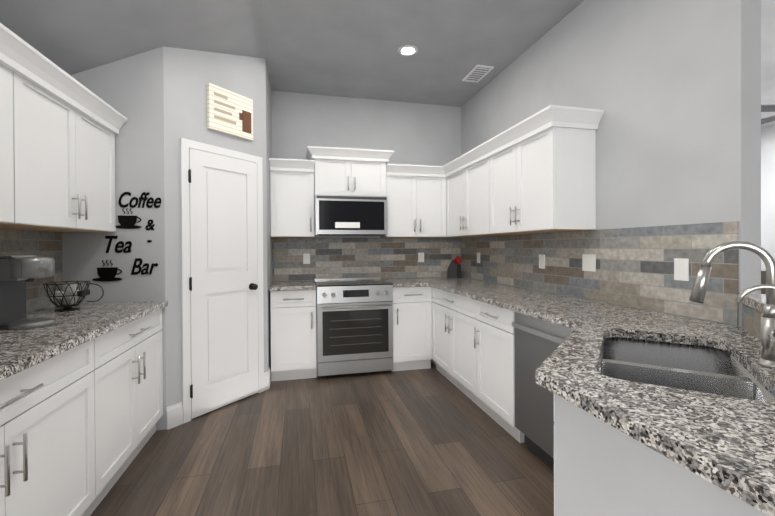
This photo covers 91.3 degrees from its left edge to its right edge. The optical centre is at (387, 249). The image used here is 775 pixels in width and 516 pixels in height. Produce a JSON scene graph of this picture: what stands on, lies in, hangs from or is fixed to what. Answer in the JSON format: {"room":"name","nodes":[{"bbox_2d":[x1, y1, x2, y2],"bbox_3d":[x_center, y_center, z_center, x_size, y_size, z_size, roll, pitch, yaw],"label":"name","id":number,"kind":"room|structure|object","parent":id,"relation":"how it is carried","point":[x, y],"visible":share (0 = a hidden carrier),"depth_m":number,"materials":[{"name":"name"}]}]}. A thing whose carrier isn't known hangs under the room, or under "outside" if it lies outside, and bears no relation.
{"room":"kitchen","nodes":[
{"label":"kitchen","id":0,"kind":"room"},
{"bbox_2d":[62,46,271,429],"bbox_3d":[-1.732,-0.256,3.359,1.270,3.066,1.390,0,0,-13],"label":"wall","id":1,"kind":"structure","parent":0,"point":[157,98],"depth_m":2.68,"materials":[{"name":"paint"}]},
{"bbox_2d":[0,71,115,231],"bbox_3d":[-1.899,-0.466,2.103,0.369,0.708,0.953,0,0,-13],"label":"upper cabinet","id":2,"kind":"object","parent":1,"relation":"attached to","point":[64,164],"visible":0.9,"depth_m":2.00,"materials":[{"name":"white wood"}]},
{"bbox_2d":[0,23,126,133],"bbox_3d":[-1.600,-0.842,1.620,0.075,0.113,2.028,0,0,-13],"label":"crown molding","id":3,"kind":"structure","parent":2,"relation":"attached to","point":[23,58],"depth_m":1.88,"materials":[{"name":"white wood"}]},
{"bbox_2d":[92,260,121,280],"bbox_3d":[-1.920,0.147,2.596,0.182,0.149,0.008,0,0,-13],"label":"sign","id":4,"kind":"object","parent":1,"relation":"attached to","point":[107,273],"visible":1,"depth_m":2.60,"materials":[{"name":"black metal"}]},
{"bbox_2d":[105,236,131,252],"bbox_3d":[-1.855,-0.032,2.613,0.162,0.120,0.004,0,0,-13],"label":"sign","id":5,"kind":"object","parent":1,"relation":"attached to","point":[110,238],"visible":1,"depth_m":2.61,"materials":[{"name":"black metal"}]},
{"bbox_2d":[116,208,140,228],"bbox_3d":[-1.800,-0.212,2.623,0.175,0.143,0.008,0,0,-13],"label":"sign","id":6,"kind":"object","parent":1,"relation":"attached to","point":[126,222],"visible":0.96,"depth_m":2.62,"materials":[{"name":"black metal"}]},
{"bbox_2d":[118,192,160,207],"bbox_3d":[-1.725,-0.342,2.642,0.265,0.111,0.004,0,0,-13],"label":"coffee sign","id":7,"kind":"object","parent":1,"relation":"attached to","point":[144,198],"visible":1,"depth_m":2.64,"materials":[{"name":"black metal"}]},
{"bbox_2d":[131,258,157,274],"bbox_3d":[-1.699,0.122,2.650,0.173,0.116,0.004,0,0,-13],"label":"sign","id":8,"kind":"object","parent":1,"relation":"attached to","point":[140,268],"visible":1,"depth_m":2.64,"materials":[{"name":"black metal"}]},
{"bbox_2d":[145,219,154,229],"bbox_3d":[-1.664,-0.169,2.657,0.061,0.077,0.004,0,0,-13],"label":"sign","id":9,"kind":"object","parent":1,"relation":"attached to","point":[150,225],"visible":1,"depth_m":2.66,"materials":[{"name":"black metal"}]},
{"bbox_2d":[166,371,268,429],"bbox_3d":[-1.323,1.197,3.072,0.014,0.159,0.912,0,0,32],"label":"baseboard","id":10,"kind":"structure","parent":1,"relation":"attached to","point":[174,415],"depth_m":2.73,"materials":[{"name":"white wood"}]},
{"bbox_2d":[180,138,263,423],"bbox_3d":[-1.288,0.231,3.071,0.078,2.092,0.734,0,0,32],"label":"pantry door","id":11,"kind":"structure","parent":1,"relation":"in","point":[222,307],"depth_m":3.03,"materials":[{"name":"white wood"}]},
{"bbox_2d":[207,83,252,140],"bbox_3d":[-1.287,-1.119,3.123,0.030,0.350,0.410,0,0,32],"label":"sign","id":12,"kind":"object","parent":1,"relation":"attached to","point":[229,112],"visible":1,"depth_m":3.09,"materials":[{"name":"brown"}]},
{"bbox_2d":[268,367,270,387],"bbox_3d":[-1.101,1.194,3.526,0.014,0.159,0.125,0,0,-13],"label":"baseboard","id":13,"kind":"structure","parent":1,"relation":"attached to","point":[269,377],"depth_m":3.49,"materials":[{"name":"white wood"}]},
{"bbox_2d":[90,362,553,515],"bbox_3d":[1.804,1.294,2.364,11.200,0.060,12.000,0,0,-13],"label":"floor","id":14,"kind":"structure","parent":0,"point":[432,441],"depth_m":2.29,"materials":[{"name":"brown wood"}]},
{"bbox_2d":[0,339,94,515],"bbox_3d":[-1.528,0.850,1.174,0.649,0.875,1.124,0,0,-13],"label":"base cabinet","id":15,"kind":"object","parent":14,"relation":"on","point":[47,445],"visible":0.98,"depth_m":1.48,"materials":[{"name":"white wood"}]},
{"bbox_2d":[0,301,167,380],"bbox_3d":[-1.637,0.390,1.619,0.648,0.038,2.043,0,0,-13],"label":"countertop","id":16,"kind":"structure","parent":15,"relation":"on","point":[21,350],"depth_m":1.72,"materials":[{"name":"stone"}]},
{"bbox_2d":[0,255,54,329],"bbox_3d":[-1.792,0.201,1.781,0.335,0.340,0.242,0,0,-13],"label":"coffee maker","id":17,"kind":"object","parent":16,"relation":"on","point":[17,272],"visible":1,"depth_m":1.78,"materials":[{"name":"silver metal"}]},
{"bbox_2d":[43,281,103,311],"bbox_3d":[-1.913,0.285,2.307,0.282,0.168,0.222,0,0,-13],"label":"basket","id":18,"kind":"object","parent":16,"relation":"on","point":[69,293],"visible":1,"depth_m":2.27,"materials":[{"name":"black metal"}]},
{"bbox_2d":[85,309,162,515],"bbox_3d":[-1.763,0.846,2.169,0.649,0.875,0.918,0,0,-13],"label":"base cabinet","id":19,"kind":"object","parent":14,"relation":"on","point":[128,385],"visible":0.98,"depth_m":2.11,"materials":[{"name":"white wood"}]},
{"bbox_2d":[270,290,316,380],"bbox_3d":[-0.966,0.833,3.923,0.430,0.875,0.649,0,0,-13],"label":"base cabinet","id":20,"kind":"object","parent":14,"relation":"on","point":[293,338],"visible":0.96,"depth_m":3.65,"materials":[{"name":"white wood"}]},
{"bbox_2d":[268,280,316,290],"bbox_3d":[-0.976,0.375,3.919,0.445,0.038,0.648,0,0,-13],"label":"countertop","id":21,"kind":"structure","parent":20,"relation":"on","point":[290,285],"depth_m":3.71,"materials":[{"name":"stone"}]},
{"bbox_2d":[314,277,392,375],"bbox_3d":[-0.377,0.784,4.027,0.756,0.905,0.708,0,0,-13],"label":"range","id":22,"kind":"object","parent":14,"relation":"on","point":[354,322],"visible":1,"depth_m":3.74,"materials":[{"name":"silver metal"}]},
{"bbox_2d":[391,286,431,370],"bbox_3d":[0.194,0.826,4.196,0.424,0.875,0.649,0,0,-13],"label":"base cabinet","id":23,"kind":"object","parent":14,"relation":"on","point":[412,328],"visible":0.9,"depth_m":3.93,"materials":[{"name":"white wood"}]},
{"bbox_2d":[432,287,481,408],"bbox_3d":[0.859,0.825,3.550,0.649,0.875,1.026,0,0,-13],"label":"base cabinet","id":24,"kind":"object","parent":14,"relation":"on","point":[454,319],"visible":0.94,"depth_m":3.40,"materials":[{"name":"white wood"}]},
{"bbox_2d":[382,241,774,515],"bbox_3d":[0.792,0.282,2.445,1.278,0.624,4.327,0,0,-13],"label":"countertop","id":25,"kind":"structure","parent":24,"relation":"on","point":[695,396],"depth_m":1.17,"materials":[{"name":"stone"}]},
{"bbox_2d":[447,256,461,278],"bbox_3d":[0.800,0.212,4.495,0.167,0.263,0.100,0,0,42],"label":"knife block","id":26,"kind":"object","parent":25,"relation":"on","point":[454,269],"visible":1,"depth_m":4.46,"materials":[{"name":"grey plastic"}]},
{"bbox_2d":[598,337,774,401],"bbox_3d":[0.969,0.499,1.297,0.454,0.200,0.798,0,0,32],"label":"sink","id":27,"kind":"object","parent":25,"relation":"in","point":[705,367],"depth_m":1.39,"materials":[{"name":"metal"}]},
{"bbox_2d":[689,241,774,368],"bbox_3d":[1.052,0.167,1.117,0.232,0.385,0.278,0,0,32],"label":"faucet","id":28,"kind":"object","parent":25,"relation":"in","point":[767,359],"depth_m":1.17,"materials":[{"name":"silver metal"}]},
{"bbox_2d":[474,300,524,442],"bbox_3d":[1.038,0.828,2.789,0.649,0.875,0.534,0,0,-13],"label":"base cabinet","id":29,"kind":"object","parent":14,"relation":"on","point":[494,337],"visible":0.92,"depth_m":2.69,"materials":[{"name":"white wood"}]},
{"bbox_2d":[512,312,573,467],"bbox_3d":[1.167,0.832,2.230,0.616,0.872,0.606,0,0,-13],"label":"dishwasher","id":30,"kind":"object","parent":14,"relation":"on","point":[538,342],"visible":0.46,"depth_m":2.26,"materials":[{"name":"silver metal"}]},
{"bbox_2d":[554,394,554,515],"bbox_3d":[0.933,0.836,1.359,0.578,0.875,0.641,0,0,35],"label":"base cabinet","id":31,"kind":"object","parent":14,"relation":"on","point":[554,455],"depth_m":1.24,"materials":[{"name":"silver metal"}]},
{"bbox_2d":[761,271,765,293],"bbox_3d":[5.327,0.376,4.242,0.470,1.720,1.650,0,0,-13],"label":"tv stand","id":32,"kind":"object","parent":14,"relation":"on","point":[763,278],"depth_m":4.96,"materials":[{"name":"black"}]},
{"bbox_2d":[271,91,460,281],"bbox_3d":[2.013,-0.308,5.016,9.560,3.115,0.120,0,0,-13],"label":"wall","id":33,"kind":"structure","parent":0,"point":[416,133],"depth_m":4.42,"materials":[{"name":"paint"}]},
{"bbox_2d":[270,171,314,237],"bbox_3d":[-1.012,-0.481,4.051,0.444,0.708,0.369,0,0,-13],"label":"upper cabinet","id":34,"kind":"object","parent":33,"relation":"attached to","point":[292,212],"visible":0.83,"depth_m":3.92,"materials":[{"name":"white wood"}]},
{"bbox_2d":[314,159,385,196],"bbox_3d":[-0.422,-0.770,4.176,0.762,0.408,0.394,0,0,-13],"label":"upper cabinet","id":35,"kind":"object","parent":33,"relation":"attached to","point":[346,177],"visible":0.75,"depth_m":4.02,"materials":[{"name":"white wood"}]},
{"bbox_2d":[314,194,387,235],"bbox_3d":[-0.415,-0.354,4.160,0.756,0.417,0.426,0,0,-13],"label":"microwave","id":36,"kind":"object","parent":35,"relation":"attached to","point":[347,215],"visible":0.98,"depth_m":3.95,"materials":[{"name":"silver metal"}]},
{"bbox_2d":[269,146,443,177],"bbox_3d":[-0.256,-0.928,4.037,1.914,0.248,0.121,0,0,-13],"label":"crown molding","id":37,"kind":"structure","parent":35,"relation":"attached to","point":[313,152],"depth_m":3.99,"materials":[{"name":"white wood"}]},
{"bbox_2d":[272,238,460,280],"bbox_3d":[-0.179,0.108,4.434,2.235,0.480,0.008,0,0,-13],"label":"tile backsplash","id":38,"kind":"structure","parent":33,"relation":"attached to","point":[385,258],"depth_m":4.40,"materials":[{"name":"tile"}]},
{"bbox_2d":[303,254,309,263],"bbox_3d":[-0.908,0.108,4.254,0.075,0.116,0.008,0,0,-13],"label":"electrical outlet","id":39,"kind":"object","parent":38,"relation":"attached to","point":[306,258],"visible":1,"depth_m":4.25,"materials":[{"name":"white plastic"}]},
{"bbox_2d":[418,253,423,261],"bbox_3d":[0.406,0.100,4.563,0.075,0.116,0.008,0,0,-13],"label":"electrical outlet","id":40,"kind":"object","parent":38,"relation":"attached to","point":[420,257],"visible":1,"depth_m":4.56,"materials":[{"name":"white plastic"}]},
{"bbox_2d":[380,175,445,237],"bbox_3d":[0.292,-0.489,4.358,0.703,0.708,0.369,0,0,-13],"label":"upper cabinet","id":41,"kind":"object","parent":33,"relation":"attached to","point":[416,206],"visible":0.79,"depth_m":4.22,"materials":[{"name":"white wood"}]},
{"bbox_2d":[0,0,774,127],"bbox_3d":[2.501,-1.490,2.517,9.740,0.931,12.000,0,0,-13],"label":"ceiling","id":42,"kind":"structure","parent":0,"point":[344,48],"depth_m":2.93,"materials":[{"name":"paint"}]},
{"bbox_2d":[398,45,417,55],"bbox_3d":[0.180,-1.744,3.336,0.180,0.005,0.180,0,0,-13],"label":"recessed light","id":43,"kind":"object","parent":42,"relation":"in","point":[408,50],"visible":1,"depth_m":3.33,"materials":[{"name":"white plastic"}]},
{"bbox_2d":[462,65,493,82],"bbox_3d":[0.896,-1.745,3.782,0.180,0.016,0.340,0,0,-13],"label":"ceiling vent","id":44,"kind":"object","parent":42,"relation":"in","point":[477,73],"visible":1,"depth_m":3.75,"materials":[{"name":"grey metal"}]},
{"bbox_2d":[761,104,774,123],"bbox_3d":[4.129,-1.487,3.729,1.331,0.564,1.286,0,0,-13],"label":"ceiling fan","id":45,"kind":"object","parent":42,"relation":"hanging from","point":[768,108],"visible":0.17,"depth_m":3.75,"materials":[{"name":"grey plastic"}]},
{"bbox_2d":[461,0,760,326],"bbox_3d":[1.324,-0.295,3.227,0.120,3.115,3.048,0,0,-13],"label":"wall","id":46,"kind":"structure","parent":0,"point":[671,89],"depth_m":2.12,"materials":[{"name":"paint"}]},
{"bbox_2d":[446,158,514,236],"bbox_3d":[0.922,-0.490,3.858,0.369,0.708,1.006,0,0,-13],"label":"upper cabinet","id":47,"kind":"object","parent":46,"relation":"attached to","point":[467,204],"visible":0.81,"depth_m":3.75,"materials":[{"name":"white wood"}]},
{"bbox_2d":[444,105,563,177],"bbox_3d":[0.862,-0.863,3.302,0.075,0.113,1.825,0,0,-13],"label":"crown molding","id":48,"kind":"structure","parent":47,"relation":"attached to","point":[551,116],"depth_m":2.90,"materials":[{"name":"white wood"}]},
{"bbox_2d":[489,127,595,233],"bbox_3d":[1.136,-0.487,2.949,0.369,0.708,0.858,0,0,-13],"label":"upper cabinet","id":49,"kind":"object","parent":46,"relation":"attached to","point":[544,182],"visible":0.88,"depth_m":2.59,"materials":[{"name":"white wood"}]},
{"bbox_2d":[557,106,603,129],"bbox_3d":[1.271,-0.861,2.499,0.307,0.113,0.075,0,0,-13],"label":"crown molding","id":50,"kind":"structure","parent":49,"relation":"attached to","point":[574,117],"depth_m":2.49,"materials":[{"name":"white wood"}]},
{"bbox_2d":[461,221,738,325],"bbox_3d":[1.262,0.107,3.213,0.008,0.480,3.027,0,0,-13],"label":"tile backsplash","id":51,"kind":"structure","parent":46,"relation":"attached to","point":[634,267],"depth_m":2.33,"materials":[{"name":"tile"}]},
{"bbox_2d":[477,253,479,262],"bbox_3d":[1.015,0.099,4.228,0.008,0.116,0.075,0,0,-13],"label":"electrical outlet","id":52,"kind":"object","parent":51,"relation":"attached to","point":[478,257],"visible":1,"depth_m":4.22,"materials":[{"name":"white plastic"}]},
{"bbox_2d":[539,254,544,268],"bbox_3d":[1.274,0.103,3.128,0.008,0.116,0.075,0,0,-13],"label":"electrical outlet","id":53,"kind":"object","parent":51,"relation":"attached to","point":[541,261],"visible":1,"depth_m":3.12,"materials":[{"name":"white plastic"}]},
{"bbox_2d":[582,254,595,271],"bbox_3d":[1.393,0.095,2.622,0.008,0.116,0.120,0,0,-13],"label":"light switch","id":54,"kind":"object","parent":51,"relation":"attached to","point":[588,262],"visible":1,"depth_m":2.61,"materials":[{"name":"white plastic"}]},
{"bbox_2d":[674,258,688,280],"bbox_3d":[1.542,0.107,1.989,0.008,0.116,0.075,0,0,-13],"label":"electrical outlet","id":55,"kind":"object","parent":51,"relation":"attached to","point":[681,269],"visible":1,"depth_m":1.98,"materials":[{"name":"white plastic"}]},
{"bbox_2d":[555,394,768,515],"bbox_3d":[1.243,0.759,0.928,1.344,1.030,1.395,0,0,-13],"label":"base cabinet","id":56,"kind":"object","parent":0,"point":[602,468],"depth_m":0.91,"materials":[{"name":"paint"}]},
{"bbox_2d":[738,293,765,312],"bbox_3d":[1.232,0.223,0.908,0.252,0.038,1.760,0,0,32],"label":"wall cap","id":57,"kind":"object","parent":56,"relation":"on","point":[757,302],"visible":0.56,"depth_m":1.53,"materials":[{"name":"grey stone"}]},
{"bbox_2d":[742,303,761,340],"bbox_3d":[1.154,0.302,0.989,0.008,0.115,1.655,0,0,31],"label":"tile backsplash","id":58,"kind":"structure","parent":56,"relation":"attached to","point":[751,321],"depth_m":1.57,"materials":[{"name":"beige tile"}]},
{"bbox_2d":[761,125,774,270],"bbox_3d":[6.541,-0.315,1.664,0.120,3.115,8.480,0,0,-13],"label":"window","id":59,"kind":"structure","parent":0,"point":[768,189],"depth_m":5.54,"materials":[{"name":"paint"}]},
{"bbox_3d":[-1.985,0.038,1.405,0.120,2.502,5.080,0,0,-13],"label":"wall","id":60,"kind":"structure","parent":0,"visible":0},
{"bbox_2d":[0,63,13,223],"bbox_3d":[-1.686,-0.463,1.111,0.330,0.708,1.074,0,0,-13],"label":"upper cabinet","id":61,"kind":"object","parent":60,"relation":"attached to","point":[6,157],"visible":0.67,"depth_m":1.63,"materials":[{"name":"white wood"}]},
{"bbox_2d":[0,228,62,312],"bbox_3d":[-1.949,0.132,1.544,0.008,0.480,2.042,0,0,-13],"label":"tile backsplash","id":62,"kind":"structure","parent":60,"relation":"attached to","point":[31,242],"depth_m":2.30,"materials":[{"name":"tile"}]}
]}

